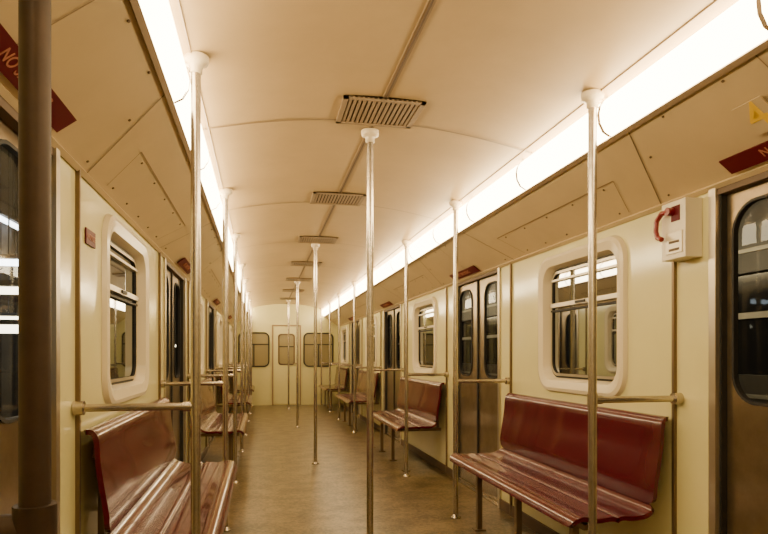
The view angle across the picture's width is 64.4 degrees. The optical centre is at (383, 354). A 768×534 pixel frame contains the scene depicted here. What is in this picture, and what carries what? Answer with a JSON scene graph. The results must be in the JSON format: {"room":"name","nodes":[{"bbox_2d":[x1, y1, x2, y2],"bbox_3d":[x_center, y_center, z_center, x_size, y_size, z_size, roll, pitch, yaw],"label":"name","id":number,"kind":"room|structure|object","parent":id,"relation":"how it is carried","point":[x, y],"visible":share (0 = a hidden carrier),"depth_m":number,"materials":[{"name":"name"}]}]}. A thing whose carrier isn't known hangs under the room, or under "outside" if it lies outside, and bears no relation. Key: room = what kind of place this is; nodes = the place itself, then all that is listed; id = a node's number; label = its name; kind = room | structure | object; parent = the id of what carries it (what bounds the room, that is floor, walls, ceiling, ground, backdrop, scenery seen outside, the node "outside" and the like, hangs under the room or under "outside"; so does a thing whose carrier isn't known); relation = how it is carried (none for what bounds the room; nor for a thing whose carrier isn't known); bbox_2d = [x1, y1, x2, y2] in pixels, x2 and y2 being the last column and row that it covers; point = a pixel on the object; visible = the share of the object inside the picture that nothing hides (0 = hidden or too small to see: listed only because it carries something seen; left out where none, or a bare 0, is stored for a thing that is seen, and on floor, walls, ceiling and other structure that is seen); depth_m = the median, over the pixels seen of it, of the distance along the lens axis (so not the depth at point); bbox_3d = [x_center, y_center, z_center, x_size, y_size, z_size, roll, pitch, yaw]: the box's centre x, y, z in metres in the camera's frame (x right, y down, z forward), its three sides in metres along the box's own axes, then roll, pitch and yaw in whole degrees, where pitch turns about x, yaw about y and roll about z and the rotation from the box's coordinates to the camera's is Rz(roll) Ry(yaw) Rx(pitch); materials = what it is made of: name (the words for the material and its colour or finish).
{"room":"train carriage","nodes":[
{"label":"train carriage","id":0,"kind":"room"},
{"bbox_2d":[0,145,175,346],"bbox_3d":[-4.605,-1.581,7.934,3.120,2.878,23.861,0,0,-11],"label":"lamps","id":1,"kind":"object","parent":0,"point":[8,321],"depth_m":6.24,"materials":[{"name":"white"}]},
{"bbox_2d":[0,0,246,533],"bbox_3d":[-1.642,0.114,5.919,0.321,1.932,14.453,0,0,-11],"label":"wall","id":2,"kind":"structure","parent":0,"point":[128,142],"depth_m":2.02,"materials":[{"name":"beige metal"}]},
{"bbox_2d":[0,95,59,533],"bbox_3d":[-0.909,0.230,1.312,0.072,1.700,1.070,0,0,-11],"label":"door","id":3,"kind":"structure","parent":2,"relation":"in","point":[8,114],"depth_m":1.81,"materials":[{"name":"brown metal"}]},
{"bbox_2d":[0,23,76,131],"bbox_3d":[-0.848,-0.654,1.447,0.056,0.043,0.600,0,0,-11],"label":"no smoking sign","id":4,"kind":"object","parent":2,"relation":"attached to","point":[61,117],"visible":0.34,"depth_m":1.39,"materials":[{"name":"red plastic"}]},
{"bbox_2d":[85,227,95,248],"bbox_3d":[-1.056,-0.420,2.196,0.007,0.055,0.120,0,0,-11],"label":"sticker","id":5,"kind":"object","parent":2,"relation":"attached to","point":[90,237],"visible":1,"depth_m":2.19,"materials":[{"name":"red paper"}]},
{"bbox_2d":[102,214,148,403],"bbox_3d":[-1.189,-0.182,2.801,0.066,0.785,0.900,0,0,-11],"label":"window","id":6,"kind":"structure","parent":2,"relation":"in","point":[125,261],"depth_m":2.83,"materials":[{"name":"beige plastic"}]},
{"bbox_2d":[75,170,232,533],"bbox_3d":[-1.794,0.230,5.887,0.018,1.700,14.450,0,0,-11],"label":"trim","id":7,"kind":"structure","parent":2,"relation":"attached to","point":[77,173],"depth_m":2.03,"materials":[{"name":"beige metal"}]},
{"bbox_2d":[163,257,185,462],"bbox_3d":[-1.521,0.230,4.372,0.072,1.700,1.070,0,0,-11],"label":"door","id":8,"kind":"structure","parent":2,"relation":"in","point":[172,279],"depth_m":4.60,"materials":[{"name":"silver metal"}]},
{"bbox_2d":[177,258,190,273],"bbox_3d":[-1.460,-0.654,4.506,0.056,0.043,0.600,0,0,-11],"label":"no smoking sign","id":9,"kind":"object","parent":2,"relation":"attached to","point":[184,264],"visible":1,"depth_m":4.43,"materials":[{"name":"red plastic"}]},
{"bbox_2d":[201,298,203,373],"bbox_3d":[-1.801,-0.182,5.861,0.066,0.785,0.900,0,0,-11],"label":"window","id":10,"kind":"structure","parent":2,"relation":"in","point":[202,302],"depth_m":6.24,"materials":[{"name":"beige"}]},
{"bbox_2d":[207,301,214,448],"bbox_3d":[-2.133,0.230,7.431,0.072,1.700,1.070,0,0,-11],"label":"door","id":11,"kind":"structure","parent":2,"relation":"in","point":[210,309],"depth_m":7.85,"materials":[{"name":"silver metal"}]},
{"bbox_2d":[213,299,220,305],"bbox_3d":[-2.071,-0.654,7.566,0.056,0.043,0.600,0,0,-11],"label":"no smoking sign","id":12,"kind":"object","parent":2,"relation":"attached to","point":[216,302],"visible":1,"depth_m":7.54,"materials":[{"name":"red"}]},
{"bbox_2d":[217,314,222,369],"bbox_3d":[-2.413,-0.182,8.920,0.066,0.785,0.900,0,0,-11],"label":"window","id":13,"kind":"structure","parent":2,"relation":"in","point":[219,318],"depth_m":9.27,"materials":[{"name":"beige"}]},
{"bbox_2d":[229,325,232,363],"bbox_3d":[-3.025,-0.182,11.979,0.066,0.785,0.900,0,0,-11],"label":"window","id":14,"kind":"structure","parent":2,"relation":"in","point":[230,326],"depth_m":11.62,"materials":[{"name":"beige"}]},
{"bbox_2d":[237,304,337,404],"bbox_3d":[-2.113,-0.013,13.217,2.260,2.185,0.050,0,0,-11],"label":"wall","id":15,"kind":"structure","parent":0,"point":[264,317],"depth_m":13.21,"materials":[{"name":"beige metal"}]},
{"bbox_2d":[238,332,269,366],"bbox_3d":[-2.783,-0.115,13.047,0.660,0.750,0.018,0,0,-11],"label":"window","id":16,"kind":"structure","parent":15,"relation":"in","point":[260,340],"depth_m":13.07,"materials":[{"name":"clear glass"}]},
{"bbox_2d":[272,325,300,404],"bbox_3d":[-2.101,0.215,13.155,0.620,1.730,0.074,0,0,-11],"label":"door","id":17,"kind":"structure","parent":15,"relation":"in","point":[279,332],"depth_m":13.16,"materials":[{"name":"beige plastic"}]},
{"bbox_2d":[303,333,333,366],"bbox_3d":[-1.429,-0.115,13.317,0.660,0.750,0.018,0,0,-11],"label":"window","id":18,"kind":"structure","parent":15,"relation":"in","point":[308,338],"depth_m":13.32,"materials":[{"name":"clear glass"}]},
{"bbox_2d":[202,404,537,533],"bbox_3d":[-0.691,1.110,6.108,2.500,0.060,14.550,0,0,-11],"label":"floor","id":19,"kind":"structure","parent":0,"point":[280,490],"depth_m":5.05,"materials":[{"name":"beige laminate"}]},
{"bbox_2d":[0,0,57,533],"bbox_3d":[-0.516,0.031,0.575,0.430,2.098,0.088,0,0,-11],"label":"pole","id":20,"kind":"object","parent":19,"relation":"on","point":[35,512],"visible":1,"depth_m":0.60,"materials":[{"name":"metal"}]},
{"bbox_2d":[71,51,208,533],"bbox_3d":[-0.811,0.031,2.051,0.430,2.098,0.088,0,0,-11],"label":"pole","id":21,"kind":"object","parent":19,"relation":"on","point":[196,61],"visible":0.97,"depth_m":2.07,"materials":[{"name":"metal"}]},
{"bbox_2d":[84,397,236,533],"bbox_3d":[-0.956,0.665,2.863,0.464,0.830,1.610,0,0,-11],"label":"seat","id":22,"kind":"object","parent":19,"relation":"on","point":[143,489],"visible":0.93,"depth_m":2.52,"materials":[{"name":"red wood"}]},
{"bbox_2d":[161,188,232,531],"bbox_3d":[-1.146,0.031,3.728,0.430,2.098,0.088,0,0,-11],"label":"pole","id":23,"kind":"object","parent":19,"relation":"on","point":[225,193],"visible":0.83,"depth_m":3.75,"materials":[{"name":"metal"}]},
{"bbox_2d":[187,233,240,483],"bbox_3d":[-1.423,0.031,5.110,0.430,2.098,0.088,0,0,-11],"label":"pole","id":24,"kind":"object","parent":19,"relation":"on","point":[235,236],"visible":0.8,"depth_m":5.13,"materials":[{"name":"metal"}]},
{"bbox_2d":[190,378,248,460],"bbox_3d":[-1.568,0.665,5.923,0.464,0.830,1.610,0,0,-11],"label":"seat","id":25,"kind":"object","parent":19,"relation":"on","point":[211,421],"visible":0.74,"depth_m":5.65,"materials":[{"name":"red"}]},
{"bbox_2d":[207,263,245,451],"bbox_3d":[-1.758,0.031,6.787,0.430,2.098,0.088,0,0,-11],"label":"pole","id":26,"kind":"object","parent":19,"relation":"on","point":[241,370],"visible":0.97,"depth_m":6.81,"materials":[{"name":"metal"}]},
{"bbox_2d":[215,279,248,435],"bbox_3d":[-2.035,0.031,8.170,0.430,2.098,0.088,0,0,-11],"label":"pole","id":27,"kind":"object","parent":19,"relation":"on","point":[245,281],"visible":0.81,"depth_m":8.19,"materials":[{"name":"metal"}]},
{"bbox_2d":[217,372,252,432],"bbox_3d":[-2.180,0.665,8.982,0.464,0.830,1.610,0,0,-11],"label":"seat","id":28,"kind":"object","parent":19,"relation":"on","point":[249,398],"visible":0.45,"depth_m":8.44,"materials":[{"name":"red"}]},
{"bbox_2d":[228,292,250,421],"bbox_3d":[-2.370,0.031,9.846,0.430,2.098,0.088,0,0,-11],"label":"pole","id":29,"kind":"object","parent":19,"relation":"on","point":[247,293],"visible":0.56,"depth_m":9.87,"materials":[{"name":"metal"}]},
{"bbox_2d":[228,300,251,413],"bbox_3d":[-2.647,0.031,11.229,0.430,2.098,0.088,0,0,-11],"label":"pole","id":30,"kind":"object","parent":19,"relation":"on","point":[249,300],"visible":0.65,"depth_m":11.25,"materials":[{"name":"metal"}]},
{"bbox_2d":[229,369,254,412],"bbox_3d":[-2.792,0.665,12.041,0.464,0.830,1.610,0,0,-11],"label":"seat","id":31,"kind":"object","parent":19,"relation":"on","point":[231,379],"visible":0.37,"depth_m":11.62,"materials":[{"name":"red"}]},
{"bbox_2d":[237,307,252,405],"bbox_3d":[-2.982,0.031,12.906,0.430,2.098,0.088,0,0,-11],"label":"pole","id":32,"kind":"object","parent":19,"relation":"on","point":[251,307],"visible":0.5,"depth_m":12.92,"materials":[{"name":"metal"}]},
{"bbox_2d":[286,300,290,408],"bbox_3d":[-1.904,-0.009,12.173,0.088,2.179,0.088,0,0,-11],"label":"pole","id":33,"kind":"object","parent":19,"relation":"on","point":[288,301],"visible":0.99,"depth_m":12.15,"materials":[{"name":"metal"}]},
{"bbox_2d":[295,281,299,427],"bbox_3d":[-1.292,-0.009,9.114,0.088,2.179,0.088,0,0,-11],"label":"pole","id":34,"kind":"object","parent":19,"relation":"on","point":[296,282],"visible":1,"depth_m":9.10,"materials":[{"name":"metal"}]},
{"bbox_2d":[311,243,319,463],"bbox_3d":[-0.680,-0.009,6.054,0.088,2.179,0.088,0,0,-11],"label":"pole","id":35,"kind":"object","parent":19,"relation":"on","point":[315,246],"visible":1,"depth_m":6.04,"materials":[{"name":"metal"}]},
{"bbox_2d":[319,308,337,404],"bbox_3d":[-1.191,0.031,13.264,0.430,2.098,0.088,0,0,-11],"label":"pole","id":36,"kind":"object","parent":19,"relation":"on","point":[321,309],"visible":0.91,"depth_m":13.21,"materials":[{"name":"metal"}]},
{"bbox_2d":[318,367,348,410],"bbox_3d":[-1.034,0.665,12.393,0.464,0.830,1.610,0,0,-11],"label":"seat","id":37,"kind":"object","parent":19,"relation":"on","point":[344,373],"visible":0.85,"depth_m":12.06,"materials":[{"name":"red wood"}]},
{"bbox_2d":[328,301,349,411],"bbox_3d":[-0.856,0.031,11.587,0.430,2.098,0.088,0,0,-11],"label":"pole","id":38,"kind":"object","parent":19,"relation":"on","point":[329,302],"visible":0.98,"depth_m":11.54,"materials":[{"name":"metal"}]},
{"bbox_2d":[337,294,361,419],"bbox_3d":[-0.580,0.031,10.204,0.430,2.098,0.088,0,0,-11],"label":"pole","id":39,"kind":"object","parent":19,"relation":"on","point":[338,295],"visible":1,"depth_m":10.16,"materials":[{"name":"metal"}]},
{"bbox_2d":[336,370,379,430],"bbox_3d":[-0.422,0.665,9.333,0.464,0.830,1.610,0,0,-11],"label":"seat","id":40,"kind":"object","parent":19,"relation":"on","point":[361,394],"visible":0.8,"depth_m":9.30,"materials":[{"name":"red wood"}]},
{"bbox_2d":[351,282,381,432],"bbox_3d":[-0.244,0.031,8.528,0.430,2.098,0.088,0,0,-11],"label":"pole","id":41,"kind":"object","parent":19,"relation":"on","point":[355,367],"visible":0.94,"depth_m":8.48,"materials":[{"name":"metal"}]},
{"bbox_2d":[361,128,378,533],"bbox_3d":[-0.069,-0.009,2.995,0.088,2.179,0.088,0,0,-11],"label":"pole","id":42,"kind":"object","parent":19,"relation":"on","point":[369,134],"visible":1,"depth_m":2.98,"materials":[{"name":"metal"}]},
{"bbox_2d":[373,267,403,447],"bbox_3d":[0.032,0.031,7.145,0.430,2.098,0.088,0,0,-11],"label":"pole","id":43,"kind":"object","parent":19,"relation":"on","point":[374,269],"visible":0.5,"depth_m":7.10,"materials":[{"name":"metal"}]},
{"bbox_2d":[373,377,443,471],"bbox_3d":[0.189,0.665,6.274,0.464,0.830,1.610,0,0,-11],"label":"seat","id":44,"kind":"object","parent":19,"relation":"on","point":[424,396],"visible":0.94,"depth_m":6.06,"materials":[{"name":"red wood"}]},
{"bbox_2d":[402,240,448,476],"bbox_3d":[0.368,0.031,5.468,0.430,2.098,0.088,0,0,-11],"label":"pole","id":45,"kind":"object","parent":19,"relation":"on","point":[406,243],"visible":1,"depth_m":5.42,"materials":[{"name":"metal"}]},
{"bbox_2d":[449,200,509,518],"bbox_3d":[0.644,0.031,4.086,0.430,2.098,0.088,0,0,-11],"label":"pole","id":46,"kind":"object","parent":19,"relation":"on","point":[455,204],"visible":1,"depth_m":4.04,"materials":[{"name":"metal"}]},
{"bbox_2d":[450,393,668,533],"bbox_3d":[0.801,0.665,3.215,0.464,0.830,1.610,0,0,-11],"label":"seat","id":47,"kind":"object","parent":19,"relation":"on","point":[542,461],"visible":0.95,"depth_m":2.97,"materials":[{"name":"red"}]},
{"bbox_2d":[581,89,683,533],"bbox_3d":[0.980,0.031,2.409,0.430,2.098,0.088,0,0,-11],"label":"pole","id":48,"kind":"object","parent":19,"relation":"on","point":[591,98],"visible":1,"depth_m":2.36,"materials":[{"name":"metal"}]},
{"bbox_2d":[168,0,738,308],"bbox_3d":[-0.691,-1.079,6.108,1.606,0.152,14.450,0,0,-11],"label":"ceiling","id":49,"kind":"structure","parent":0,"point":[506,72],"depth_m":2.51,"materials":[{"name":"beige"}]},
{"bbox_2d":[138,0,246,310],"bbox_3d":[-1.459,-0.936,5.955,0.062,0.168,14.450,0,0,-11],"label":"fluorescent light strip","id":50,"kind":"object","parent":49,"relation":"attached to","point":[157,14],"visible":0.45,"depth_m":1.97,"materials":[{"name":"beige plastic"}]},
{"bbox_2d":[280,298,295,299],"bbox_3d":[-1.857,-1.100,11.938,0.360,0.019,0.300,0,0,-11],"label":"ceiling vent","id":51,"kind":"object","parent":49,"relation":"attached to","point":[280,298],"depth_m":11.90,"materials":[{"name":"beige metal"}]},
{"bbox_2d":[282,289,303,291],"bbox_3d":[-1.551,-1.100,10.408,0.360,0.019,0.300,0,0,-11],"label":"ceiling vent","id":52,"kind":"object","parent":49,"relation":"attached to","point":[284,290],"depth_m":10.34,"materials":[{"name":"beige metal"}]},
{"bbox_2d":[286,278,311,281],"bbox_3d":[-1.245,-1.100,8.878,0.360,0.019,0.300,0,0,-11],"label":"ceiling vent","id":53,"kind":"object","parent":49,"relation":"attached to","point":[287,279],"depth_m":8.83,"materials":[{"name":"beige metal"}]},
{"bbox_2d":[290,261,321,266],"bbox_3d":[-0.939,-1.100,7.348,0.360,0.019,0.300,0,0,-11],"label":"ceiling vent","id":54,"kind":"object","parent":49,"relation":"attached to","point":[293,263],"depth_m":7.30,"materials":[{"name":"beige metal"}]},
{"bbox_2d":[298,236,337,243],"bbox_3d":[-0.633,-1.100,5.819,0.360,0.019,0.300,0,0,-11],"label":"ceiling vent","id":55,"kind":"object","parent":49,"relation":"attached to","point":[302,239],"depth_m":5.80,"materials":[{"name":"beige metal"}]},
{"bbox_2d":[310,192,365,205],"bbox_3d":[-0.328,-1.100,4.289,0.360,0.019,0.300,0,0,-11],"label":"ceiling vent","id":56,"kind":"object","parent":49,"relation":"attached to","point":[325,198],"depth_m":4.28,"materials":[{"name":"beige metal"}]},
{"bbox_2d":[203,0,532,303],"bbox_3d":[-0.691,-1.053,6.108,1.606,0.108,14.450,0,0,-11],"label":"trim","id":57,"kind":"structure","parent":49,"relation":"attached to","point":[430,4],"depth_m":2.77,"materials":[{"name":"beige metal"}]},
{"bbox_2d":[336,95,425,128],"bbox_3d":[-0.022,-1.100,2.759,0.360,0.019,0.300,0,0,-11],"label":"ceiling vent","id":58,"kind":"object","parent":49,"relation":"attached to","point":[378,111],"depth_m":2.74,"materials":[{"name":"beige metal"}]},
{"bbox_2d":[322,0,767,315],"bbox_3d":[0.076,-0.936,6.262,0.062,0.168,14.450,0,0,-11],"label":"fluorescent light strip","id":59,"kind":"object","parent":49,"relation":"attached to","point":[743,25],"visible":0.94,"depth_m":2.22,"materials":[{"name":"beige plastic"}]},
{"bbox_2d":[324,38,767,533],"bbox_3d":[0.259,0.114,6.300,0.321,1.932,14.453,0,0,-11],"label":"wall","id":60,"kind":"structure","parent":0,"point":[673,152],"depth_m":2.67,"materials":[{"name":"beige plastic"}]},
{"bbox_2d":[341,326,347,363],"bbox_3d":[-0.795,-0.182,12.425,0.066,0.785,0.900,0,0,-11],"label":"window","id":61,"kind":"structure","parent":60,"relation":"in","point":[344,331],"depth_m":12.59,"materials":[{"name":"beige"}]},
{"bbox_2d":[351,319,360,417],"bbox_3d":[-0.481,0.230,10.943,0.072,1.700,1.070,0,0,-11],"label":"door","id":62,"kind":"structure","parent":60,"relation":"in","point":[358,322],"depth_m":11.00,"materials":[{"name":"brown metal"}]},
{"bbox_2d":[365,316,376,368],"bbox_3d":[-0.183,-0.182,9.366,0.066,0.785,0.900,0,0,-11],"label":"window","id":63,"kind":"structure","parent":60,"relation":"in","point":[375,319],"depth_m":9.31,"materials":[{"name":"beige"}]},
{"bbox_2d":[380,301,392,307],"bbox_3d":[0.028,-0.654,7.955,0.056,0.043,0.600,0,0,-11],"label":"no smoking sign","id":64,"kind":"object","parent":60,"relation":"attached to","point":[388,303],"visible":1,"depth_m":7.92,"materials":[{"name":"red"}]},
{"bbox_2d":[383,304,401,444],"bbox_3d":[0.130,0.230,7.884,0.072,1.700,1.070,0,0,-11],"label":"door","id":65,"kind":"structure","parent":60,"relation":"in","point":[391,379],"depth_m":8.01,"materials":[{"name":"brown metal"}]},
{"bbox_2d":[412,297,436,372],"bbox_3d":[0.428,-0.182,6.306,0.066,0.785,0.900,0,0,-11],"label":"window","id":66,"kind":"structure","parent":60,"relation":"in","point":[424,315],"depth_m":6.39,"materials":[{"name":"beige plastic"}]},
{"bbox_2d":[449,265,479,278],"bbox_3d":[0.640,-0.654,4.896,0.056,0.043,0.600,0,0,-11],"label":"no smoking sign","id":67,"kind":"object","parent":60,"relation":"attached to","point":[468,271],"visible":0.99,"depth_m":4.81,"materials":[{"name":"red plastic"}]},
{"bbox_2d":[458,268,500,507],"bbox_3d":[0.742,0.230,4.824,0.072,1.700,1.070,0,0,-11],"label":"door","id":68,"kind":"structure","parent":60,"relation":"in","point":[479,404],"depth_m":4.78,"materials":[{"name":"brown metal"}]},
{"bbox_2d":[340,262,676,533],"bbox_3d":[0.412,0.230,6.329,0.018,1.700,14.450,0,0,-11],"label":"trim","id":69,"kind":"structure","parent":60,"relation":"attached to","point":[535,525],"depth_m":3.84,"materials":[{"name":"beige metal"}]},
{"bbox_2d":[538,235,627,395],"bbox_3d":[1.040,-0.182,3.247,0.066,0.785,0.900,0,0,-11],"label":"window","id":70,"kind":"structure","parent":60,"relation":"in","point":[562,277],"depth_m":3.27,"materials":[{"name":"beige plastic"}]},
{"bbox_2d":[653,197,701,261],"bbox_3d":[1.148,-0.487,2.392,0.109,0.225,0.151,0,0,-11],"label":"box","id":71,"kind":"object","parent":60,"relation":"attached to","point":[681,239],"visible":1,"depth_m":2.34,"materials":[{"name":"beige"}]},
{"bbox_2d":[708,171,767,533],"bbox_3d":[1.354,0.230,1.765,0.072,1.700,1.070,0,0,-11],"label":"door","id":72,"kind":"structure","parent":60,"relation":"in","point":[737,423],"depth_m":2.23,"materials":[{"name":"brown metal"}]},
{"bbox_2d":[719,141,767,173],"bbox_3d":[1.252,-0.654,1.836,0.056,0.043,0.600,0,0,-11],"label":"no smoking sign","id":73,"kind":"object","parent":60,"relation":"attached to","point":[755,155],"visible":1,"depth_m":2.03,"materials":[{"name":"red plastic"}]},
{"bbox_2d":[732,95,767,135],"bbox_3d":[1.144,-0.728,1.860,0.100,0.075,0.110,0,0,-11],"label":"sticker","id":74,"kind":"object","parent":60,"relation":"attached to","point":[754,113],"visible":1,"depth_m":1.87,"materials":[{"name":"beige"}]},
{"label":"outside","id":75,"kind":"structure","parent":0,"visible":0},
{"bbox_2d":[0,145,17,418],"bbox_3d":[-4.687,-0.470,7.221,4.800,5.300,28.000,0,0,-11],"label":"depot hall","id":76,"kind":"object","parent":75,"point":[8,341],"visible":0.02,"depth_m":7.31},
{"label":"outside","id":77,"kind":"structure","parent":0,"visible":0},
{"bbox_2d":[389,198,767,402],"bbox_3d":[1.591,-0.070,8.171,0.115,2.700,23.400,0,0,-11],"label":"windows","id":78,"kind":"structure","parent":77,"point":[753,228],"depth_m":4.01,"materials":[{"name":"grey"}]}
]}

